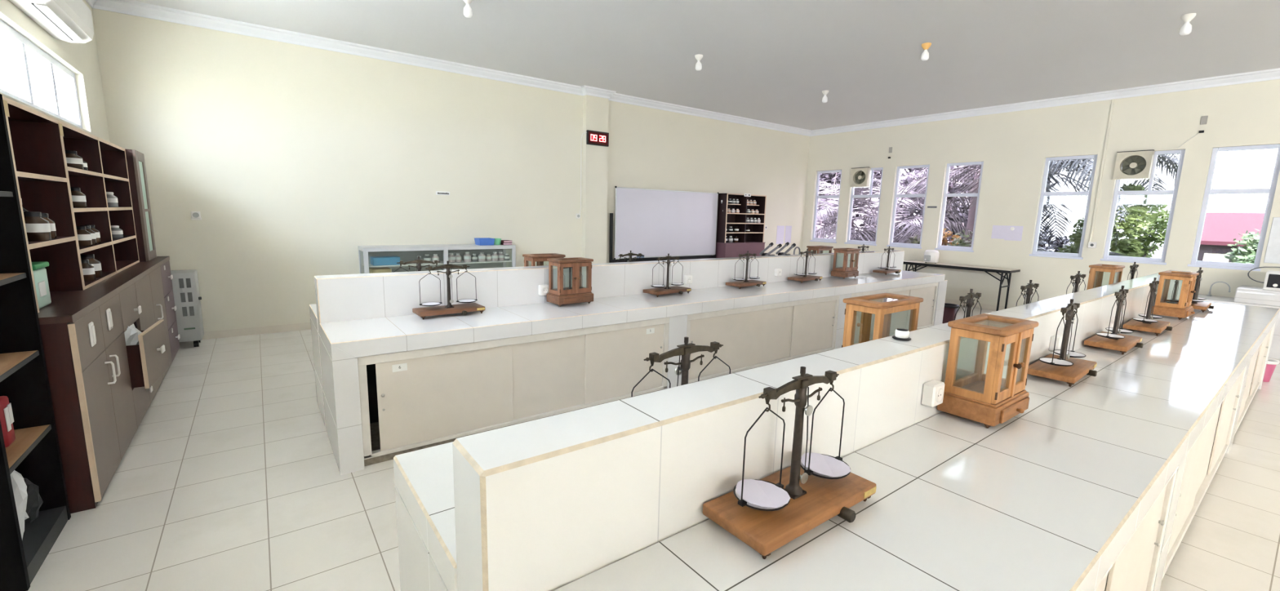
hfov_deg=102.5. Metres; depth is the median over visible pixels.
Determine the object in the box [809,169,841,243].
window
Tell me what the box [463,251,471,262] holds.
jar
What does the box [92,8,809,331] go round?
wall
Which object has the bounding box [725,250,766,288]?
balance scale
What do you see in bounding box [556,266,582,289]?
enclosed balance
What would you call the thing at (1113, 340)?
balance scale
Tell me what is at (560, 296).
case
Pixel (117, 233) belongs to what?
jar
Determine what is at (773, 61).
ceiling
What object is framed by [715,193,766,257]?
shelf
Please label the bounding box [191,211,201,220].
wall socket
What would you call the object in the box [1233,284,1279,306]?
countertop
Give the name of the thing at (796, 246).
tap
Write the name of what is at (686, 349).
balance scale
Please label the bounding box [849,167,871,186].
exhaust fan
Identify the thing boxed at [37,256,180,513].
base cabinet
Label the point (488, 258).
jar
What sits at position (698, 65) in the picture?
bulb
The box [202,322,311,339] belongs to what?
baseboard
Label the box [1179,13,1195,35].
bulb
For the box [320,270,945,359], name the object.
countertop
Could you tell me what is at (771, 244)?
microscope
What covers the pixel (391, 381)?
tiled bench
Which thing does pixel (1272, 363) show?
waste bin
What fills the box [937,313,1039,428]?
case
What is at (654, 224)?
whiteboard
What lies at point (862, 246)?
balance scale
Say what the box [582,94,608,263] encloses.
wall column
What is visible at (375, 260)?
plastic tray
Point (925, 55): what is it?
bulb
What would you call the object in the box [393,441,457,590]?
countertop
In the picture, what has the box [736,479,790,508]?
paper
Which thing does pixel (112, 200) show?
jar
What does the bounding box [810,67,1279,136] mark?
trim
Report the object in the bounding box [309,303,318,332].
countertop
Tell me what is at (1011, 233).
paper
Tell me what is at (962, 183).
window
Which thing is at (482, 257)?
jar
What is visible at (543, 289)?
power socket
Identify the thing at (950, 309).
waste bin
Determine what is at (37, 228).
jar
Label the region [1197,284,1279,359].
countertop
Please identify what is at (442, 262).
shelf
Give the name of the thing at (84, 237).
jar
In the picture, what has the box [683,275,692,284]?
power socket
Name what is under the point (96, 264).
jar
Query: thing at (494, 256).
jar
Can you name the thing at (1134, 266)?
balance scale
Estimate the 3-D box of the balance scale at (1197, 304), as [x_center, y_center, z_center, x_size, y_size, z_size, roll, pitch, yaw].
[5.160,-0.066,4.739,0.456,0.386,0.224,-6,12,-38]
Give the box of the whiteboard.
[608,186,719,262]
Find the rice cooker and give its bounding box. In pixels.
[923,249,939,263]
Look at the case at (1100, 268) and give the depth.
4.82 m
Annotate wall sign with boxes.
[435,191,449,195]
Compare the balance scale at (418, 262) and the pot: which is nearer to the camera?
the balance scale at (418, 262)
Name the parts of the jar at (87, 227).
lid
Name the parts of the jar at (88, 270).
lid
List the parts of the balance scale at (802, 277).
board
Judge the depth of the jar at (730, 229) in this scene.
10.32 m
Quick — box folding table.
[902,260,1020,311]
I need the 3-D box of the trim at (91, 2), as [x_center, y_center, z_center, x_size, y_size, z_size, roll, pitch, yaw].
[0.819,-1.412,-3.110,0.090,0.115,20.500,-5,11,-36]
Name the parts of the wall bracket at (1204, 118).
plate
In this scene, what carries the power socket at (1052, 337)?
attached to the tiled bench at (1098, 484)
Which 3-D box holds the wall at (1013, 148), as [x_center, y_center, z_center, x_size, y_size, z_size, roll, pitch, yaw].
[10.027,-0.606,3.962,0.160,3.490,20.500,-5,11,-36]
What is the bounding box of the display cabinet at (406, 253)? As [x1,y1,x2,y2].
[357,244,515,273]
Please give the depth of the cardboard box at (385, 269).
6.56 m
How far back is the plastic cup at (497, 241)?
7.42 m
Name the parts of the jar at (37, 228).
lid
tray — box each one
[369,255,399,265]
[621,254,713,259]
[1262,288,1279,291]
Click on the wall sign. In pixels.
(437, 193)
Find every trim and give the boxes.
[85,0,97,8]
[91,0,811,136]
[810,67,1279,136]
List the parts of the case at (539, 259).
door, frame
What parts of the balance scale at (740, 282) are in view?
board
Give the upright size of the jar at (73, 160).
0.120 m
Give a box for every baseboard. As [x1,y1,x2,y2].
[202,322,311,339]
[944,298,1011,310]
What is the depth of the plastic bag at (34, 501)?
2.30 m
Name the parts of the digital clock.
red glow panel, display panel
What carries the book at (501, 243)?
on the display cabinet at (406, 253)
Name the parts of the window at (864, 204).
pane, pane, pane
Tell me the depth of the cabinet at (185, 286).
5.41 m
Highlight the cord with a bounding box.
[578,132,586,213]
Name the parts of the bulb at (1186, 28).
bulb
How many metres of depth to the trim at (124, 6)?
6.49 m
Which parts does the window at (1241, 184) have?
pane, pane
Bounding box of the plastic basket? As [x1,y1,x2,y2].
[474,237,494,245]
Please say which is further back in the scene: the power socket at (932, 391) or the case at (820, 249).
the case at (820, 249)
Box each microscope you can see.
[759,242,773,256]
[764,244,782,255]
[775,242,789,255]
[782,243,795,255]
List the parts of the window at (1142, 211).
pane, pane, pane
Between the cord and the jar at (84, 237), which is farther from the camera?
the cord
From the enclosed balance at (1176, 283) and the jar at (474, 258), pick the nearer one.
the enclosed balance at (1176, 283)
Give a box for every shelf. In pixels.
[0,93,71,590]
[362,259,511,267]
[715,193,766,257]
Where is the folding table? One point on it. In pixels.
(986, 269)
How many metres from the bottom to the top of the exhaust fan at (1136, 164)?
0.394 m
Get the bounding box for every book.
[500,242,511,244]
[501,240,511,242]
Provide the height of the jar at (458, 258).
0.120 m
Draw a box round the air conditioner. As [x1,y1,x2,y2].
[8,0,93,43]
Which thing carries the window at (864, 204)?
in the wall at (1013, 148)
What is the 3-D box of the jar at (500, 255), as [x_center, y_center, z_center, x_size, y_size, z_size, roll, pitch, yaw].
[-2.047,-0.580,7.546,0.098,0.130,0.098,-5,11,-36]
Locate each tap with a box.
[793,246,800,254]
[1206,281,1231,296]
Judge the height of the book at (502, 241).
0.030 m
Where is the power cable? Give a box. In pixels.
[1247,266,1279,283]
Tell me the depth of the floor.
2.70 m
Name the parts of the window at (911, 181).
pane, pane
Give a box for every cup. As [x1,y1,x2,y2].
[493,238,501,244]
[892,328,911,341]
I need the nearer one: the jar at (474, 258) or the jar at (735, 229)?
the jar at (474, 258)
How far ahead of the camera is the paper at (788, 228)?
11.79 m
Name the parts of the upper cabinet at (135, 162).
frosted pane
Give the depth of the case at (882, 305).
2.46 m
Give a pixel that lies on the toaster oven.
(1272, 281)
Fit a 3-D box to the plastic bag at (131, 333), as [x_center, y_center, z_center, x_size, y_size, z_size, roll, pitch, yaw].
[-3.488,0.319,3.484,0.173,0.298,0.423,-5,11,-36]
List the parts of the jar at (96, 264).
lid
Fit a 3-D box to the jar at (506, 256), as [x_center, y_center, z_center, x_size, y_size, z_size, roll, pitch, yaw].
[-1.961,-0.568,7.575,0.071,0.100,0.071,-5,11,-36]
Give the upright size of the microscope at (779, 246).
0.409 m
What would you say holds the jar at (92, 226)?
on the hutch
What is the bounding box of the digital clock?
[586,129,608,146]
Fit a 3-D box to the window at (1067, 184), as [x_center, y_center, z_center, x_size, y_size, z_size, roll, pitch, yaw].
[6.778,-1.407,8.214,0.112,1.600,0.700,-5,11,-36]
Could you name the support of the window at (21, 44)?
in the wall at (81, 59)
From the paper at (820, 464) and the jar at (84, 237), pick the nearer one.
the paper at (820, 464)
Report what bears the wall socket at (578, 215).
attached to the wall at (292, 158)
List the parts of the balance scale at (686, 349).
arrest arm, arrest arm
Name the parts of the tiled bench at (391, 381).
leg, leg, sliding door, door frame, sliding door, sliding door, divider leg, sliding door, door frame, sliding door, sliding door, divider leg, sliding door, door frame, sliding door, sliding door, leg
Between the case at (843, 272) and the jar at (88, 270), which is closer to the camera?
the jar at (88, 270)
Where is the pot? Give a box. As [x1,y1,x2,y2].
[923,253,938,262]
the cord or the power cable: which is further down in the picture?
the power cable
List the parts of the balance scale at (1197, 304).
board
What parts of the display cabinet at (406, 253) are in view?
panel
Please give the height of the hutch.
0.998 m
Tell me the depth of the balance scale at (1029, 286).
3.34 m
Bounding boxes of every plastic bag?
[9,470,29,539]
[23,478,43,524]
[124,324,142,345]
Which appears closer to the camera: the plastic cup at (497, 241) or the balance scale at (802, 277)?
the balance scale at (802, 277)
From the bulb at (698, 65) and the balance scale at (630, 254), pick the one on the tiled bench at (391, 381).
the balance scale at (630, 254)
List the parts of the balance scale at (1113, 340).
board, levelling knob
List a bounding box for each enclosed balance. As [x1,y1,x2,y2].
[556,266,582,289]
[1165,280,1179,303]
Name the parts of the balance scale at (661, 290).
board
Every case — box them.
[522,253,565,266]
[546,257,593,306]
[806,245,833,253]
[831,248,860,279]
[841,293,923,347]
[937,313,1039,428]
[1086,263,1124,289]
[1151,270,1199,319]
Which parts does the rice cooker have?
control panel, lid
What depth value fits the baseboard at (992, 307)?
9.23 m
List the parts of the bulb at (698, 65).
bulb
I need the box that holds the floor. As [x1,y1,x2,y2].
[27,305,1279,590]
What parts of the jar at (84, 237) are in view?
lid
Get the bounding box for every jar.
[22,211,51,240]
[40,213,57,238]
[65,150,84,169]
[70,186,87,208]
[75,226,92,246]
[79,225,97,244]
[80,253,102,277]
[80,258,95,281]
[83,160,88,170]
[84,224,101,243]
[106,191,118,207]
[111,225,123,238]
[423,253,431,263]
[431,253,439,262]
[448,253,455,262]
[454,253,461,262]
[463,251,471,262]
[471,253,477,261]
[478,252,485,261]
[485,253,491,261]
[491,251,497,261]
[497,251,504,260]
[504,253,509,260]
[728,226,733,231]
[728,235,733,242]
[733,226,738,231]
[733,235,737,242]
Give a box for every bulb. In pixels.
[462,0,472,17]
[694,54,702,71]
[822,90,828,102]
[920,42,931,61]
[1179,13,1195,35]
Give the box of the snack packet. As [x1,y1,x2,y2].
[0,395,15,448]
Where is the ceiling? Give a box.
[130,0,1279,130]
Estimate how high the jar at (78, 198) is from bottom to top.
0.130 m
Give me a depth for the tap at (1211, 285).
6.83 m
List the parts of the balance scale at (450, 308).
board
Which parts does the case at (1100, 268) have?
door, door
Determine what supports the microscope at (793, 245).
on the tiled bench at (391, 381)
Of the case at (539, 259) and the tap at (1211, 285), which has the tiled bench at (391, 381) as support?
the case at (539, 259)
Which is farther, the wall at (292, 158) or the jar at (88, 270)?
the wall at (292, 158)
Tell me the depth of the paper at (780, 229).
11.63 m
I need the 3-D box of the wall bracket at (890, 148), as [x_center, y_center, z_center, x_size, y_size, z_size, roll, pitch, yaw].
[5.024,-2.867,10.313,0.030,0.220,0.060,-5,11,-36]
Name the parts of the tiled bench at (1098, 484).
leg, sliding door, sliding door, door frame, divider leg, lock knob, sliding door, door frame, sliding door, sliding door, divider leg, sliding door, sliding door, door frame, sliding door, leg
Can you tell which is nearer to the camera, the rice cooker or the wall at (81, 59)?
the wall at (81, 59)
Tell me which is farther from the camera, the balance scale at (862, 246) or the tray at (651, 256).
the tray at (651, 256)
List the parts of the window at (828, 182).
pane, pane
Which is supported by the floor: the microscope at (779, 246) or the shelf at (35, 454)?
the shelf at (35, 454)
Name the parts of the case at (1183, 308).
frame, door, drawer, door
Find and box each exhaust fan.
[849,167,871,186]
[1112,149,1155,179]
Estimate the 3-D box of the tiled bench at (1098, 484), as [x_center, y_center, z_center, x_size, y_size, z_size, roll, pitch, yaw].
[2.692,0.549,3.293,7.565,1.070,1.410,-5,11,-36]
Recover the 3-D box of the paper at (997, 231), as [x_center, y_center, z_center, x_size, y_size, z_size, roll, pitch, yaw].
[6.231,-1.102,8.918,0.004,0.230,0.200,-5,11,-36]
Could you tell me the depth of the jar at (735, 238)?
10.45 m
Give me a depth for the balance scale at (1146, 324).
3.68 m
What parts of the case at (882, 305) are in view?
door, door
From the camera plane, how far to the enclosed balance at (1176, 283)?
4.29 m
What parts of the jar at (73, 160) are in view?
lid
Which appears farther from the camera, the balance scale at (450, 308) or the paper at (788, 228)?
the paper at (788, 228)
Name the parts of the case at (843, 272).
frame, door, drawer, door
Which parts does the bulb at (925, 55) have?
bulb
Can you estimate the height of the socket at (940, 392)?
0.053 m
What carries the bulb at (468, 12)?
attached to the ceiling
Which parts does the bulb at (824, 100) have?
bulb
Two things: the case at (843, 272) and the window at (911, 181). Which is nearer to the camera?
the case at (843, 272)
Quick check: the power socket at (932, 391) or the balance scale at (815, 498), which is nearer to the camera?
the balance scale at (815, 498)
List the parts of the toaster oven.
oven door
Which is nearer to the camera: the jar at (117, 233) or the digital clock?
the jar at (117, 233)
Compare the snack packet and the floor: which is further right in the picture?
the floor
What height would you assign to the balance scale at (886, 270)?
0.386 m
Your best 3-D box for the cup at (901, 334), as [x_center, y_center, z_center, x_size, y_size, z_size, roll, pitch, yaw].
[1.023,0.150,2.004,0.068,0.041,0.068,-5,11,-36]
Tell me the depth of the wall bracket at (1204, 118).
6.91 m
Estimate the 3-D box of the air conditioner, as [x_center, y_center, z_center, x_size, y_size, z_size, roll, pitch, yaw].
[-4.046,-2.018,3.537,0.216,0.300,1.040,-5,11,-36]
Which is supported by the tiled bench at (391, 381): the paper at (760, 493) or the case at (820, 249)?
the case at (820, 249)
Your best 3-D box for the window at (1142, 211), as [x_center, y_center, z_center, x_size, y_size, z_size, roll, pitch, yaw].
[7.326,-1.278,7.486,0.112,1.600,0.720,-5,11,-36]
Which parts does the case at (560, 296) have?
door, frame, drawer, door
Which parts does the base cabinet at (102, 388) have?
panel, drawer, cup handle, door, cup handle, handle, drawer, handle, door, drawer, open drawer, handle, drawer, door, handle, drawer, handle, door, handle, drawer, drawer, drawer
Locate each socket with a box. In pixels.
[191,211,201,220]
[537,284,548,295]
[576,213,580,218]
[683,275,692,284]
[774,268,782,276]
[920,379,944,407]
[936,388,943,402]
[1048,334,1062,351]
[1087,241,1097,248]
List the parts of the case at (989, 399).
frame, door, drawer, door knob, knob, door knob, door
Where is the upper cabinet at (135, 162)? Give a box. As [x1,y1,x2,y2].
[124,149,156,262]
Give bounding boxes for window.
[0,19,82,128]
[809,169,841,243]
[844,167,883,245]
[886,164,929,248]
[934,161,983,252]
[1029,154,1097,259]
[1100,149,1185,265]
[1187,143,1279,271]
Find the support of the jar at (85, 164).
on the hutch
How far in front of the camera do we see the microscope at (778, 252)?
7.06 m
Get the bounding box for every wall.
[0,0,110,142]
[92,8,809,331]
[801,79,1279,307]
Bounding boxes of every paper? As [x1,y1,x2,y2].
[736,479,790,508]
[776,226,784,244]
[784,226,791,243]
[800,452,850,476]
[991,225,1005,239]
[1004,225,1023,240]
[1263,217,1279,263]
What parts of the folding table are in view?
edge frame, leg, leg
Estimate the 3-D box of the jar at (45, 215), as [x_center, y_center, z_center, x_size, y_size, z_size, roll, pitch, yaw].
[-3.283,-0.383,2.821,0.092,0.140,0.092,-5,11,-36]
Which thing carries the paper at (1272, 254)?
attached to the wall at (1013, 148)
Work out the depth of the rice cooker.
9.48 m
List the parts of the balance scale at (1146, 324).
board, levelling knob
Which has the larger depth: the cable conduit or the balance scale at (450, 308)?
the cable conduit
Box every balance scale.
[393,256,443,272]
[412,261,484,319]
[616,250,644,262]
[631,337,730,397]
[643,253,691,297]
[702,366,876,559]
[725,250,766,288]
[787,248,822,283]
[857,244,869,251]
[872,246,901,275]
[954,288,981,319]
[1016,280,1039,306]
[1027,298,1097,386]
[1066,271,1085,294]
[1084,285,1143,355]
[1122,277,1172,336]
[1127,262,1138,279]
[1191,267,1213,312]
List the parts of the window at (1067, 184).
pane, pane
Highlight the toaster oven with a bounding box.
[1262,271,1279,291]
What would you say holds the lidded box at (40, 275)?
on the base cabinet at (102, 388)
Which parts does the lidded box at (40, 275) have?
lid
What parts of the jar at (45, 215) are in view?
lid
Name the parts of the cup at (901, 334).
lid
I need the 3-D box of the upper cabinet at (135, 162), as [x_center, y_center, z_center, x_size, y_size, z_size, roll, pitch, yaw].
[-4.764,-0.826,4.737,0.304,0.996,0.490,-5,11,-36]
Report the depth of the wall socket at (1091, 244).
7.90 m
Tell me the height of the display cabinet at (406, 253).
1.036 m
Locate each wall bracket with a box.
[888,146,892,158]
[1178,115,1208,147]
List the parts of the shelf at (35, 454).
panel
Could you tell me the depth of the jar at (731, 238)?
10.36 m
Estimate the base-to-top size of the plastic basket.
0.094 m
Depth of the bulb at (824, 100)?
7.99 m
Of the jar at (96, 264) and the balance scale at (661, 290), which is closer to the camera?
the jar at (96, 264)
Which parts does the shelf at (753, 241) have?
panel, panel, panel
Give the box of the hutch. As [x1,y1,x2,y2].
[2,96,139,313]
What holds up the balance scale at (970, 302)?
on the tiled bench at (1098, 484)
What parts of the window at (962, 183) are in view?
pane, pane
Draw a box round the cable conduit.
[1088,98,1114,241]
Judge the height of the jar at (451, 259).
0.130 m
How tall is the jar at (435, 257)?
0.120 m
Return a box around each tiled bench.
[309,250,947,475]
[393,270,1279,590]
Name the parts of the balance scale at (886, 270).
board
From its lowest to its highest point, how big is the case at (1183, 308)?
0.374 m
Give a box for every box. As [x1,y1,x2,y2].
[31,261,51,308]
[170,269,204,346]
[369,266,391,273]
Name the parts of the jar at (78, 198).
lid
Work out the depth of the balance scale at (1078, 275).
4.06 m
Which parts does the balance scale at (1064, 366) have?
board, levelling knob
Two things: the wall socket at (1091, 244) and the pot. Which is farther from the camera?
the pot
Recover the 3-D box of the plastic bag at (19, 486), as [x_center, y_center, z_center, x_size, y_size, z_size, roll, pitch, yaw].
[-2.659,0.884,2.135,0.153,0.386,0.217,-5,11,-36]
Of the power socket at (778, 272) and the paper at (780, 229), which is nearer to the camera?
the power socket at (778, 272)
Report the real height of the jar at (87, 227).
0.130 m
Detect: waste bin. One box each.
[942,302,959,323]
[1262,358,1279,382]
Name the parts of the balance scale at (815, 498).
board, arrest arm, arrest arm, levelling knob, name plate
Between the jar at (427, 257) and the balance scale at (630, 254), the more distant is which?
the jar at (427, 257)

